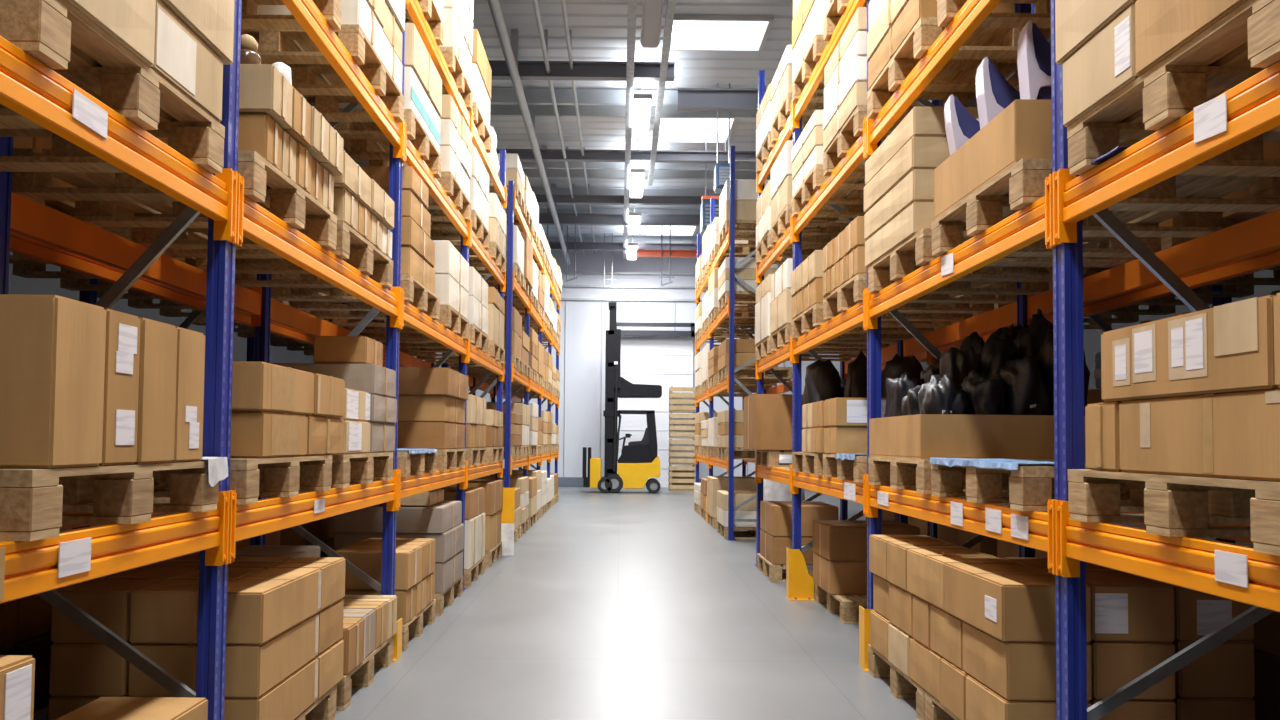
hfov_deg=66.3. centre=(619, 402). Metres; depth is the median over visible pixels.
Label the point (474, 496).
cardboard box
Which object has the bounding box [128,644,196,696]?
cardboard box
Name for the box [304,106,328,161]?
cardboard box
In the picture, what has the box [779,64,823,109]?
cardboard box
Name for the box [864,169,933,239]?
cardboard box
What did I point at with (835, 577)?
cardboard box
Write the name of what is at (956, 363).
sack
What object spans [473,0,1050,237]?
ceiling
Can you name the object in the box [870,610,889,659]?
cardboard box
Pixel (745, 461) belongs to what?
beam
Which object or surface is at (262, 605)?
cardboard box
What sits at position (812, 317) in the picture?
pallet
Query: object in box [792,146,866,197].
cardboard box
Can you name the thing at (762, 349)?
pallet
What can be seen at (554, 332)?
pallet
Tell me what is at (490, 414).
cardboard box
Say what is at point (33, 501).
pallet
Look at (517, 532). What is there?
pallet
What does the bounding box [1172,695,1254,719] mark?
cardboard box
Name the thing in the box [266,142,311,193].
cardboard box
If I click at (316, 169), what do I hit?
cardboard box
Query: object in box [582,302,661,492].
forklift
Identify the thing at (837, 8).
pallet
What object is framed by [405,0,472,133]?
beam
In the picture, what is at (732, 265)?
frame
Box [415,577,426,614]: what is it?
cardboard box
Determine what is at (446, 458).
pallet
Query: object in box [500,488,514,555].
guard
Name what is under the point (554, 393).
pallet
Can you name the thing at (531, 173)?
ceiling beam
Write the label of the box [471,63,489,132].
cardboard box
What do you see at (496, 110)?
ceiling beam
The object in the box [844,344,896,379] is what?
beam
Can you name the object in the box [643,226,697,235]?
window
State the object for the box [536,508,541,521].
pallet
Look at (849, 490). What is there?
beam
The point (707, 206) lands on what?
grille
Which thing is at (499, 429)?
cardboard box
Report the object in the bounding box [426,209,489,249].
pallet
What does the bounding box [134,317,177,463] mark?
cardboard box
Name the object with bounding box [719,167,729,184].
grille
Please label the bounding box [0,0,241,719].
frame
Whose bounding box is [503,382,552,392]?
pallet
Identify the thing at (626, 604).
floor
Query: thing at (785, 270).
cardboard box
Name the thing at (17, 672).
cardboard box
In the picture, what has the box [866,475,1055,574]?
beam
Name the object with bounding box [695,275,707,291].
pallet
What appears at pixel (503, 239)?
cardboard box
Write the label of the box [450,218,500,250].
cardboard box
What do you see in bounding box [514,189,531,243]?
beam
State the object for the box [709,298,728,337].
beam
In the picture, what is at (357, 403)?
cardboard box
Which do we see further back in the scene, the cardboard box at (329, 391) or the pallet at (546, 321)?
the pallet at (546, 321)
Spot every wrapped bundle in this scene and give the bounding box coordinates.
[472,126,499,184]
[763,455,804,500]
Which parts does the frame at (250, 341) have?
post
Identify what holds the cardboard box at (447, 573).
on the pallet at (446, 598)
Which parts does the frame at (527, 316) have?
post, post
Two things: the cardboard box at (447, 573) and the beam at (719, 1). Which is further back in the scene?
the beam at (719, 1)
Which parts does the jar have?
lid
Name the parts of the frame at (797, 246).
post, post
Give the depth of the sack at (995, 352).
5.84 m
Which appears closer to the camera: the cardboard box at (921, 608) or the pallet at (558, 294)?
the cardboard box at (921, 608)
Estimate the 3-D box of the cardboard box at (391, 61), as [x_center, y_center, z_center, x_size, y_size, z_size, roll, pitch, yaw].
[-1.804,-2.235,6.460,0.633,0.218,0.570,1,-2,0]
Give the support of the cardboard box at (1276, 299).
on the cardboard box at (1236, 435)
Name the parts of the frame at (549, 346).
post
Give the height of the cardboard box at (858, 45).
0.178 m
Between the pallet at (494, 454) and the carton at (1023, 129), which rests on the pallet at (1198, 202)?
the carton at (1023, 129)
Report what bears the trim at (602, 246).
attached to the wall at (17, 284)
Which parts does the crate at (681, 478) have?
board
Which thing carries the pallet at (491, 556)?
on the floor
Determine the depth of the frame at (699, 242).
21.57 m
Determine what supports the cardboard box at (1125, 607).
on the cardboard box at (1115, 665)
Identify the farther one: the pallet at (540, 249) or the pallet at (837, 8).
the pallet at (540, 249)
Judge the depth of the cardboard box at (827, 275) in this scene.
7.76 m
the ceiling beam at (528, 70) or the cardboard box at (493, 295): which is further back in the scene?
the ceiling beam at (528, 70)
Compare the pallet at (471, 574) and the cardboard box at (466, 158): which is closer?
the cardboard box at (466, 158)
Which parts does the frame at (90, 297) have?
post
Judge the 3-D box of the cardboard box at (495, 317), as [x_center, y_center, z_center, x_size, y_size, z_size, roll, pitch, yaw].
[-1.817,-0.942,12.235,0.631,0.448,1.140,1,-2,0]
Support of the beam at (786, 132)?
attached to the frame at (797, 246)
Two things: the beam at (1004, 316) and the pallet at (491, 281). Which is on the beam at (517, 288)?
the pallet at (491, 281)
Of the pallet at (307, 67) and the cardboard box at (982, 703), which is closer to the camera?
the cardboard box at (982, 703)
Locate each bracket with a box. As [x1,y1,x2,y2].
[539,204,551,253]
[564,225,578,281]
[602,233,615,287]
[659,226,673,285]
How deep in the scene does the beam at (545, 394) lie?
20.92 m
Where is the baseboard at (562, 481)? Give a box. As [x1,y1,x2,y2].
[558,477,582,486]
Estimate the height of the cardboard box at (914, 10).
0.198 m
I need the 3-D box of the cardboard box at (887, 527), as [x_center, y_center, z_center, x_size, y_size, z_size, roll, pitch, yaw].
[2.403,1.245,8.884,0.432,0.298,0.750,1,-2,0]
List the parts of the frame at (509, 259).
post, post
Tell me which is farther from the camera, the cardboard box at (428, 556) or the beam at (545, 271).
the beam at (545, 271)
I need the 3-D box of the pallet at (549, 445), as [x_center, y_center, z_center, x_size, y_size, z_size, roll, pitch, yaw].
[-2.024,0.992,21.277,1.020,0.182,1.200,1,-2,0]
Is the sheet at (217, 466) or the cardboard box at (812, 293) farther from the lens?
the cardboard box at (812, 293)
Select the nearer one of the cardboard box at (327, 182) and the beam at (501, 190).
the cardboard box at (327, 182)
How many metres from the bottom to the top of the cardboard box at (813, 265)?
0.238 m
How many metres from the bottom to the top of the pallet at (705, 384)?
0.182 m
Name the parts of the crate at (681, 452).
board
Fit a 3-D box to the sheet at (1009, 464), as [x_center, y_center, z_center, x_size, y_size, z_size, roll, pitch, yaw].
[2.033,0.289,4.583,0.818,0.044,1.140,1,-2,0]
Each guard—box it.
[393,618,401,661]
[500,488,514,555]
[786,548,814,600]
[859,606,873,671]
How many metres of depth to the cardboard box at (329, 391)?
5.02 m
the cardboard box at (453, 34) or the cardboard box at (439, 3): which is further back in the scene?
the cardboard box at (453, 34)
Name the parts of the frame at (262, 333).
post, post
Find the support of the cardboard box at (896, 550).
on the cardboard box at (900, 600)
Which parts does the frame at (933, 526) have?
post, post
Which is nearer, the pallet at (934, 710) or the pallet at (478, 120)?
the pallet at (934, 710)
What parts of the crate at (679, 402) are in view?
board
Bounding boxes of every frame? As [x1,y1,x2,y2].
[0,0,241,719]
[72,279,202,528]
[246,146,348,497]
[250,31,404,594]
[373,57,471,590]
[431,149,505,479]
[442,181,513,487]
[473,295,529,475]
[490,266,542,475]
[519,293,551,477]
[519,306,559,472]
[696,234,745,482]
[709,198,765,476]
[727,146,755,539]
[754,70,847,565]
[792,116,907,568]
[867,0,1034,608]
[929,4,1046,537]
[1051,0,1273,719]
[1088,285,1235,543]
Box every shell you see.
[944,94,979,155]
[976,57,1019,129]
[1017,20,1050,99]
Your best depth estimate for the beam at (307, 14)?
5.49 m
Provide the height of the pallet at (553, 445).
0.182 m
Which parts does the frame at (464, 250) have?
post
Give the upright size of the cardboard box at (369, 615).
0.258 m
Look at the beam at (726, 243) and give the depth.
16.51 m
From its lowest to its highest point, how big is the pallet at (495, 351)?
0.182 m
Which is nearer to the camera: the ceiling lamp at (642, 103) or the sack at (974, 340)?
the sack at (974, 340)
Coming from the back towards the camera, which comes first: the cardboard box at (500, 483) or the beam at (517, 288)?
the beam at (517, 288)
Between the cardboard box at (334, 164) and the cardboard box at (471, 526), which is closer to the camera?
the cardboard box at (334, 164)
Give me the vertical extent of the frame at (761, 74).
6.100 m
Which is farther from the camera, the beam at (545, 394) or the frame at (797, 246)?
the beam at (545, 394)
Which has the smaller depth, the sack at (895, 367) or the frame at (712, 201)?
the sack at (895, 367)
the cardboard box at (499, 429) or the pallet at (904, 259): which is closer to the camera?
the pallet at (904, 259)
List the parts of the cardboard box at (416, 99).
printed panel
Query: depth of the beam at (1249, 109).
2.99 m
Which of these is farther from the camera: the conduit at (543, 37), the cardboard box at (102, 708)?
the conduit at (543, 37)
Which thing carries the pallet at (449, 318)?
on the beam at (411, 316)
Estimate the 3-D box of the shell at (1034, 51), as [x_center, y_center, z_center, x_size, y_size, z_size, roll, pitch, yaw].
[1.925,-1.500,4.388,0.245,0.383,0.158,0,-2,7]
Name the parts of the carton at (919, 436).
panel, panel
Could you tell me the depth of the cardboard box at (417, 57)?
7.38 m
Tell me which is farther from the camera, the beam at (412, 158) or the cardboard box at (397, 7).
the beam at (412, 158)
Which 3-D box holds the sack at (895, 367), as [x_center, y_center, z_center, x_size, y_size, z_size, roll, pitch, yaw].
[2.462,0.006,8.507,0.396,0.877,0.472,1,-2,0]
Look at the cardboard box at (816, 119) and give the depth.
8.65 m
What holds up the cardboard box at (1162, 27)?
on the pallet at (1183, 81)
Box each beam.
[0,36,237,242]
[0,491,229,603]
[10,192,261,326]
[10,232,205,311]
[59,511,170,529]
[228,470,398,563]
[233,173,401,327]
[234,309,314,345]
[271,298,361,335]
[281,0,404,159]
[309,103,756,118]
[383,344,430,366]
[396,461,466,509]
[399,288,468,362]
[402,121,470,245]
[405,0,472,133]
[441,365,472,390]
[467,335,504,381]
[467,461,502,486]
[469,220,505,291]
[472,112,506,207]
[476,379,493,397]
[488,60,674,80]
[490,89,677,105]
[496,149,756,162]
[510,455,528,474]
[511,362,529,390]
[511,396,520,401]
[513,270,530,313]
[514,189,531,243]
[529,380,542,397]
[529,454,541,465]
[531,304,542,331]
[532,237,543,272]
[541,389,551,403]
[542,453,550,462]
[543,266,552,293]
[543,320,552,344]
[551,451,558,459]
[552,283,559,309]
[552,395,558,407]
[553,338,559,355]
[636,250,701,257]
[678,88,976,110]
[695,326,709,352]
[695,390,707,406]
[695,454,707,463]
[696,271,708,302]
[708,374,728,400]
[708,456,728,473]
[709,226,729,276]
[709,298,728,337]
[744,460,754,464]
[755,464,790,493]
[756,102,792,193]
[756,216,792,283]
[756,335,792,379]
[766,381,801,393]
[791,117,867,242]
[791,289,866,362]
[791,464,867,516]
[792,0,866,129]
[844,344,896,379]
[866,0,1000,156]
[866,174,1055,329]
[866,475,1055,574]
[881,351,928,370]
[903,302,1016,356]
[929,314,1052,364]
[1027,209,1279,325]
[1053,61,1279,244]
[1055,500,1279,611]
[1083,248,1279,317]
[1120,504,1253,543]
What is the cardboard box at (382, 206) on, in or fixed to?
on the cardboard box at (376, 225)
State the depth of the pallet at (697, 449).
20.79 m
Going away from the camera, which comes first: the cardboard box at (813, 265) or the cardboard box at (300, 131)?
the cardboard box at (300, 131)
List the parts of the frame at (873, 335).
post, post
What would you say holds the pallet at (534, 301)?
on the beam at (539, 321)
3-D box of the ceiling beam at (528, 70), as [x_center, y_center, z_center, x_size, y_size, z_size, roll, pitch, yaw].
[-4.025,-5.493,16.125,9.850,0.260,0.160,1,-2,0]
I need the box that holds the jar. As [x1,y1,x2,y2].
[240,34,260,63]
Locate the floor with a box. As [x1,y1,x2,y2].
[33,486,918,719]
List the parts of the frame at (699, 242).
post, post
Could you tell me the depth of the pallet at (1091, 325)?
8.26 m
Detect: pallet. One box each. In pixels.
[0,0,224,173]
[0,461,218,540]
[9,228,195,290]
[12,148,336,249]
[33,200,101,228]
[97,279,288,316]
[153,455,331,504]
[160,452,392,487]
[162,221,392,287]
[192,304,343,337]
[241,0,341,29]
[241,24,403,121]
[270,327,362,350]
[271,274,439,319]
[294,684,336,719]
[300,451,436,476]
[304,343,407,354]
[332,304,468,339]
[334,108,441,177]
[336,635,393,709]
[378,324,487,352]
[402,599,435,651]
[405,0,443,45]
[407,341,504,363]
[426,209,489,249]
[427,172,470,221]
[435,576,462,615]
[437,449,465,470]
[440,47,472,110]
[448,354,522,372]
[451,242,505,273]
[464,556,484,587]
[466,448,486,465]
[467,362,530,377]
[472,102,490,152]
[475,263,523,287]
[476,368,537,382]
[483,447,503,462]
[484,373,542,386]
[485,542,501,566]
[489,183,524,213]
[495,278,531,299]
[496,378,547,389]
[502,446,521,458]
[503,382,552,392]
[504,292,538,310]
[504,445,529,457]
[504,445,536,455]
[505,205,532,231]
[511,386,556,395]
[514,303,543,319]
[514,526,520,541]
[516,389,559,398]
[517,225,538,247]
[520,519,528,536]
[521,312,548,327]
[528,514,535,528]
[530,321,552,334]
[533,240,544,260]
[533,255,549,272]
[534,328,556,340]
[536,445,541,454]
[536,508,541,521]
[541,503,546,515]
[542,335,559,345]
[542,445,547,453]
[546,500,550,510]
[547,444,551,452]
[548,268,553,282]
[551,444,555,451]
[551,496,554,506]
[552,288,560,299]
[553,278,557,292]
[555,493,558,502]
[694,446,701,454]
[694,503,700,513]
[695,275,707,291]
[695,328,751,342]
[695,385,748,396]
[701,446,708,455]
[701,508,705,520]
[702,259,722,278]
[702,318,754,333]
[702,380,756,392]
[707,514,717,527]
[708,307,754,325]
[708,375,776,388]
[708,447,746,456]
[709,244,755,265]
[717,522,755,538]
[718,291,755,312]
[718,366,791,382]
[718,447,754,459]
[719,220,756,246]
[755,336,866,360]
[755,450,802,466]
[756,131,792,172]
[756,230,836,263]
[757,553,812,581]
[770,323,896,351]
[771,93,823,143]
[771,204,863,244]
[791,303,950,339]
[792,34,827,102]
[792,164,865,217]
[792,452,824,474]
[815,584,866,623]
[823,0,866,40]
[823,105,972,175]
[823,273,1016,321]
[823,454,1007,482]
[867,17,1050,118]
[868,228,1132,294]
[868,457,1124,493]
[868,644,924,719]
[924,690,959,719]
[931,158,1279,257]
[931,463,1207,511]
[934,313,1111,329]
[937,0,1050,27]
[994,282,1211,322]
[1067,0,1279,176]
[1068,469,1279,555]
[1087,237,1279,297]
[1223,212,1269,228]
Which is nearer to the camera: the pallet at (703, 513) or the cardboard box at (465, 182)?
the cardboard box at (465, 182)
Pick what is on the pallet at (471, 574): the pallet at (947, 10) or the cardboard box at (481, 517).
the cardboard box at (481, 517)
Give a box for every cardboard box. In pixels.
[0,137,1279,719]
[0,294,105,467]
[0,655,34,719]
[48,694,129,719]
[49,642,130,696]
[51,566,198,642]
[56,697,207,719]
[66,0,155,66]
[88,0,222,122]
[99,308,140,465]
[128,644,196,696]
[129,567,265,643]
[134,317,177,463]
[149,556,239,566]
[160,0,233,64]
[168,113,281,170]
[172,327,204,461]
[224,657,317,719]
[225,613,318,697]
[226,568,321,644]
[228,556,295,568]
[230,411,307,457]
[232,361,313,414]
[235,545,319,557]
[239,64,292,128]
[257,0,382,60]
[260,157,321,204]
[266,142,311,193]
[266,166,333,213]
[271,363,395,397]
[272,557,345,610]
[281,129,296,182]
[283,87,310,145]
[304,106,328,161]
[305,415,343,455]
[306,188,357,230]
[311,373,344,416]
[313,336,382,365]
[316,639,343,699]
[317,599,343,654]
[318,124,343,175]
[321,32,402,92]
[334,150,370,208]
[334,501,461,533]
[334,523,463,562]
[335,388,369,421]
[336,545,422,589]
[339,67,439,152]
[341,617,364,674]
[342,420,369,453]
[342,595,396,640]
[343,609,375,658]
[344,601,386,648]
[345,585,415,623]
[354,538,434,578]
[356,201,370,240]
[360,166,428,208]
[366,0,384,28]
[367,179,394,228]
[368,394,396,423]
[369,212,381,250]
[369,422,394,452]
[381,224,391,258]
[382,2,401,61]
[384,190,430,236]
[385,0,404,31]
[387,146,460,184]
[398,367,468,399]
[398,395,464,423]
[398,422,464,448]
[400,488,443,505]
[401,217,434,267]
[401,246,434,293]
[404,23,441,116]
[405,0,442,21]
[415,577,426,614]
[426,572,434,605]
[432,240,468,292]
[434,550,462,592]
[435,274,468,319]
[439,8,463,68]
[440,95,460,136]
[440,119,460,161]
[440,177,488,232]
[442,487,484,519]
[443,0,463,31]
[446,481,497,515]
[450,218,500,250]
[460,116,471,154]
[460,139,471,178]
[460,166,469,200]
[463,0,472,56]
[463,38,471,87]
[464,516,477,568]
[465,0,473,20]
[466,394,479,423]
[466,424,475,447]
[468,267,487,308]
[468,296,488,335]
[469,480,502,511]
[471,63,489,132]
[471,146,482,189]
[472,29,491,99]
[475,424,480,447]
[476,397,485,424]
[477,512,484,560]
[480,425,485,447]
[482,164,488,201]
[485,409,495,425]
[485,510,501,550]
[486,426,496,446]
[487,304,503,348]
[488,193,506,236]
[488,287,499,308]
[494,410,499,426]
[497,427,502,446]
[499,296,504,314]
[500,412,502,426]
[501,230,505,258]
[743,394,803,450]
[755,292,771,344]
[756,83,771,128]
[756,101,771,156]
[756,179,771,224]
[756,220,761,247]
[756,274,772,303]
[760,501,837,536]
[760,529,813,564]
[761,206,807,239]
[770,140,792,199]
[770,288,791,333]
[771,45,792,98]
[771,84,806,125]
[771,175,841,227]
[771,269,778,301]
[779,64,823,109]
[779,258,805,294]
[791,262,803,296]
[792,0,814,49]
[792,0,823,82]
[792,110,822,161]
[792,126,823,179]
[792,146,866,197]
[792,289,803,319]
[793,0,800,17]
[802,250,823,287]
[802,403,812,428]
[802,428,811,452]
[803,278,823,310]
[811,427,824,452]
[812,401,824,427]
[813,520,866,560]
[813,552,866,594]
[823,56,866,130]
[823,81,921,152]
[823,238,834,272]
[823,268,831,296]
[824,0,832,16]
[824,7,866,86]
[824,31,866,107]
[824,397,885,426]
[824,426,866,453]
[831,261,840,291]
[834,229,846,263]
[840,254,849,284]
[845,216,866,254]
[849,246,866,278]
[853,520,919,534]
[864,136,949,212]
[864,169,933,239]
[865,106,978,184]
[865,201,964,267]
[867,0,908,60]
[868,0,1013,89]
[869,0,886,29]
[869,535,945,580]
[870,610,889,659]
[873,574,889,619]
[887,541,968,590]
[888,623,910,677]
[889,583,913,637]
[907,549,1015,610]
[910,637,942,701]
[913,595,931,648]
[930,604,963,669]
[940,658,968,719]
[944,563,1090,642]
[963,622,1091,700]
[966,675,1091,719]
[1004,557,1174,641]
[1055,0,1136,64]
[1063,3,1225,126]
[1085,402,1121,471]
[1086,562,1253,640]
[1089,640,1175,699]
[1089,698,1175,719]
[1101,295,1279,401]
[1119,389,1279,480]
[1135,0,1247,75]
[1172,639,1254,697]
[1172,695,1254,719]
[1273,293,1279,387]
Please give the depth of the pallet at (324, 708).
5.12 m
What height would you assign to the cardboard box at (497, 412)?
0.198 m
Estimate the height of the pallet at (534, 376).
0.182 m
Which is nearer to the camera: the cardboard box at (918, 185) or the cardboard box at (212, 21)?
the cardboard box at (212, 21)
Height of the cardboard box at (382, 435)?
0.188 m
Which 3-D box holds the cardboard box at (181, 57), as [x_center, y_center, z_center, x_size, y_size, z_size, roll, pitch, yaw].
[-1.806,-1.183,3.413,0.637,0.244,0.542,1,-2,0]
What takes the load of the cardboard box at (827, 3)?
on the pallet at (837, 8)
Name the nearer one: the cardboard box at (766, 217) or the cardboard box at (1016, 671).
the cardboard box at (1016, 671)
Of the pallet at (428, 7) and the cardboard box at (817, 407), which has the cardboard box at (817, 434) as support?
the cardboard box at (817, 407)
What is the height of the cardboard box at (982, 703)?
0.234 m
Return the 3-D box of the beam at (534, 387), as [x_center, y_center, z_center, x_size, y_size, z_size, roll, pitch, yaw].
[-1.554,-0.280,17.974,0.067,0.283,2.682,1,-2,0]
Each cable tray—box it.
[623,0,636,259]
[648,0,675,185]
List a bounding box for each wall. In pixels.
[8,252,313,362]
[413,250,864,477]
[911,270,1279,546]
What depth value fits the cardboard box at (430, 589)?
7.84 m
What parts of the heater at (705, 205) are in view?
hanger rod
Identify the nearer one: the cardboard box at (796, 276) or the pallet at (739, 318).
the cardboard box at (796, 276)
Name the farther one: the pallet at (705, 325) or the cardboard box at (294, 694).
the pallet at (705, 325)
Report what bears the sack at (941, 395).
in the carton at (919, 436)
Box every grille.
[705,204,718,225]
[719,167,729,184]
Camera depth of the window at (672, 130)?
20.98 m
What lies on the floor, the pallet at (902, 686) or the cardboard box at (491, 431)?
the pallet at (902, 686)
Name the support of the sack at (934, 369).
in the carton at (919, 436)
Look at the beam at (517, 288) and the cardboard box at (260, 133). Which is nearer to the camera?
the cardboard box at (260, 133)
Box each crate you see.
[668,439,695,464]
[668,465,695,490]
[669,386,695,412]
[669,413,695,438]
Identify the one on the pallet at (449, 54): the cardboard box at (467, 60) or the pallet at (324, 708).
the cardboard box at (467, 60)
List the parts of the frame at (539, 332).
post, post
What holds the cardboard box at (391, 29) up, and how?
on the cardboard box at (391, 61)
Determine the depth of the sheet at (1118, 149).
3.36 m
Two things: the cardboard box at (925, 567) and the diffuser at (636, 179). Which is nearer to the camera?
the cardboard box at (925, 567)
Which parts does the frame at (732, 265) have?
post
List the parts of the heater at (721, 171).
hanger rod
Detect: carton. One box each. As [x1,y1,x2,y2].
[869,414,1085,459]
[934,99,1140,220]
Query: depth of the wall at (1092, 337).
17.19 m
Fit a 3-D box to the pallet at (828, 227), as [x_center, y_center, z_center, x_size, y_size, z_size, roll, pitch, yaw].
[2.232,-1.848,10.242,1.140,0.182,1.092,1,-2,0]
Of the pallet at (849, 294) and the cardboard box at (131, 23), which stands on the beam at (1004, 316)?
the pallet at (849, 294)
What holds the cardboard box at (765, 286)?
on the cardboard box at (762, 308)
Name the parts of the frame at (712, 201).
post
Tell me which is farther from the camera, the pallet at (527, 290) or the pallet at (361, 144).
the pallet at (527, 290)
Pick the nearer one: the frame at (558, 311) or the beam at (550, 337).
the beam at (550, 337)
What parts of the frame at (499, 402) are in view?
post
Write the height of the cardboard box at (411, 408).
0.228 m
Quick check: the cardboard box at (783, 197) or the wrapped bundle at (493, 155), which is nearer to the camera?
the cardboard box at (783, 197)
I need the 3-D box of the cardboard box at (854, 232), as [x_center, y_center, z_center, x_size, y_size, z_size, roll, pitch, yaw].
[1.893,-1.192,7.011,0.494,0.208,0.380,1,-2,0]
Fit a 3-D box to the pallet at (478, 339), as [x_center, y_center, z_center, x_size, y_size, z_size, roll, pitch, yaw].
[-2.009,-0.690,10.590,1.020,0.182,1.180,1,-2,0]
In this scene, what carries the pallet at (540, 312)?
on the beam at (539, 321)
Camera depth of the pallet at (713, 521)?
17.17 m
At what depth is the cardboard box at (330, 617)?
5.12 m
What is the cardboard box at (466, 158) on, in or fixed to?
on the cardboard box at (465, 182)
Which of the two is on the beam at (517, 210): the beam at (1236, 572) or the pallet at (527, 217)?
the pallet at (527, 217)
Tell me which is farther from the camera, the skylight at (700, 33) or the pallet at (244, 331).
the skylight at (700, 33)
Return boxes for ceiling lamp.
[627,234,637,259]
[628,205,640,233]
[629,138,644,197]
[632,55,651,137]
[641,0,663,47]
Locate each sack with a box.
[803,359,842,403]
[844,351,866,397]
[881,353,923,397]
[884,371,924,416]
[901,385,920,415]
[918,374,968,414]
[920,358,939,383]
[940,346,981,383]
[959,332,984,353]
[960,370,1005,414]
[977,337,1017,375]
[988,323,1022,343]
[999,355,1050,414]
[1012,309,1052,358]
[1037,327,1089,415]
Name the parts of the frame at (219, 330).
post, post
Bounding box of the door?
[616,322,694,486]
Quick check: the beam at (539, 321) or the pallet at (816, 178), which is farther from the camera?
the beam at (539, 321)
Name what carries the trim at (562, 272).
attached to the wall at (586, 321)
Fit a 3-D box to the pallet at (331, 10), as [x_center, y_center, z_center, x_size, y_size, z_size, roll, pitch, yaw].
[-1.996,-2.105,4.651,1.020,0.182,1.180,1,-2,0]
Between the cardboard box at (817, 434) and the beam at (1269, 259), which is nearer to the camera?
the beam at (1269, 259)
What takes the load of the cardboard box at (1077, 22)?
on the cardboard box at (1106, 64)
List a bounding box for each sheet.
[200,457,227,486]
[397,448,436,453]
[836,453,866,460]
[930,457,1085,469]
[1091,146,1130,163]
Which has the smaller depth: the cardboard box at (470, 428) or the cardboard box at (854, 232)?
the cardboard box at (854, 232)
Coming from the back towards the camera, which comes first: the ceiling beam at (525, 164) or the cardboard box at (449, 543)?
the ceiling beam at (525, 164)
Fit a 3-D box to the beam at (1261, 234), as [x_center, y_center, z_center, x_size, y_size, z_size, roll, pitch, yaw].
[2.780,-0.682,5.223,0.067,0.283,2.856,1,-2,0]
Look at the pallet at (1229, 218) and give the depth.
4.92 m
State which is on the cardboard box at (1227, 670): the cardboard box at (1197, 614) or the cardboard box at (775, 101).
the cardboard box at (1197, 614)
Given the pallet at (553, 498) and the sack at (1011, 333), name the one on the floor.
the pallet at (553, 498)
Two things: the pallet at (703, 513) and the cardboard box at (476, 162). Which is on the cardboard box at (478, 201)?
the cardboard box at (476, 162)
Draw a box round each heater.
[700,139,725,234]
[714,83,729,192]
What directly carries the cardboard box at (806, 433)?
on the pallet at (804, 462)
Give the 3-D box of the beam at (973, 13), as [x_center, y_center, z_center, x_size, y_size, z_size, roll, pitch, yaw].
[1.714,-1.873,5.269,0.067,0.283,2.856,1,-2,0]
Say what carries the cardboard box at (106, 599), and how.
on the cardboard box at (76, 669)
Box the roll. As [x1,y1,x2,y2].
[273,62,291,84]
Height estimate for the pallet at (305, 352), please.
0.182 m
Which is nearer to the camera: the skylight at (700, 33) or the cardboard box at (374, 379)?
the cardboard box at (374, 379)
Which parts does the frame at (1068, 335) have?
post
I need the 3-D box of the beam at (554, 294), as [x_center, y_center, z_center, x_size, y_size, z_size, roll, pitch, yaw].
[-1.533,-2.548,23.467,0.067,0.283,2.682,1,-2,0]
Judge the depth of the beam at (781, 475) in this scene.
10.63 m
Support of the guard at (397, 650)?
on the floor
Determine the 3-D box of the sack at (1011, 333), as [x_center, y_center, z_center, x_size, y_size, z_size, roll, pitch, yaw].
[2.510,-0.084,6.316,0.236,0.853,0.358,1,-2,0]
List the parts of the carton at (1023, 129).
panel, panel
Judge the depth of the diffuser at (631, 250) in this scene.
29.45 m
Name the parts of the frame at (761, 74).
post, post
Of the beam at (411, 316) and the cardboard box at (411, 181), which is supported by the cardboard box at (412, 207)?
the cardboard box at (411, 181)
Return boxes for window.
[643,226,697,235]
[658,118,736,143]
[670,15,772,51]
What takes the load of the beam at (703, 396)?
attached to the frame at (712, 201)
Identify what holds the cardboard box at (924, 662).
on the pallet at (934, 710)
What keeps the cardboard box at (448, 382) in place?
on the cardboard box at (411, 408)
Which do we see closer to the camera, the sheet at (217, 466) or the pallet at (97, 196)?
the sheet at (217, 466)
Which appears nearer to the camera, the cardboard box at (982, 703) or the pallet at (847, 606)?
the cardboard box at (982, 703)
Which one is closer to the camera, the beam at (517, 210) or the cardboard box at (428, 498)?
the cardboard box at (428, 498)
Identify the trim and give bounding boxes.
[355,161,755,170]
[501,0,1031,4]
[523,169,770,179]
[531,188,720,195]
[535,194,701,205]
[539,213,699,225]
[540,208,699,213]
[546,237,701,242]
[548,242,701,250]
[552,271,820,476]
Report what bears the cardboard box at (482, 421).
on the cardboard box at (483, 428)
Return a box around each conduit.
[487,0,570,265]
[532,0,584,256]
[561,0,595,254]
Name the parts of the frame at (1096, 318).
post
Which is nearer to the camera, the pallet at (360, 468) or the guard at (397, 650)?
the pallet at (360, 468)
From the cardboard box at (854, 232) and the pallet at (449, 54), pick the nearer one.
the cardboard box at (854, 232)
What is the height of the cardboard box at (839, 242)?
0.208 m
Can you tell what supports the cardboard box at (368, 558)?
on the cardboard box at (406, 599)
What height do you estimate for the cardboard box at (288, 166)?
0.208 m
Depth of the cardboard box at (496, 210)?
11.89 m
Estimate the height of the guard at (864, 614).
0.400 m
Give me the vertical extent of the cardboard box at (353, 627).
0.258 m
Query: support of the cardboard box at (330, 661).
on the pallet at (324, 708)
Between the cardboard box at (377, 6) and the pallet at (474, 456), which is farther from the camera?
the pallet at (474, 456)
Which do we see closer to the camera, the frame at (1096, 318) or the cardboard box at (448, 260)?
the frame at (1096, 318)
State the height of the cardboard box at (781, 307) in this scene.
0.348 m
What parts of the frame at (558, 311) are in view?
post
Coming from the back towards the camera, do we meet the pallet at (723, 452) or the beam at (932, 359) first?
the pallet at (723, 452)
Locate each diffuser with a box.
[627,246,636,259]
[628,216,639,233]
[630,173,643,197]
[633,99,650,137]

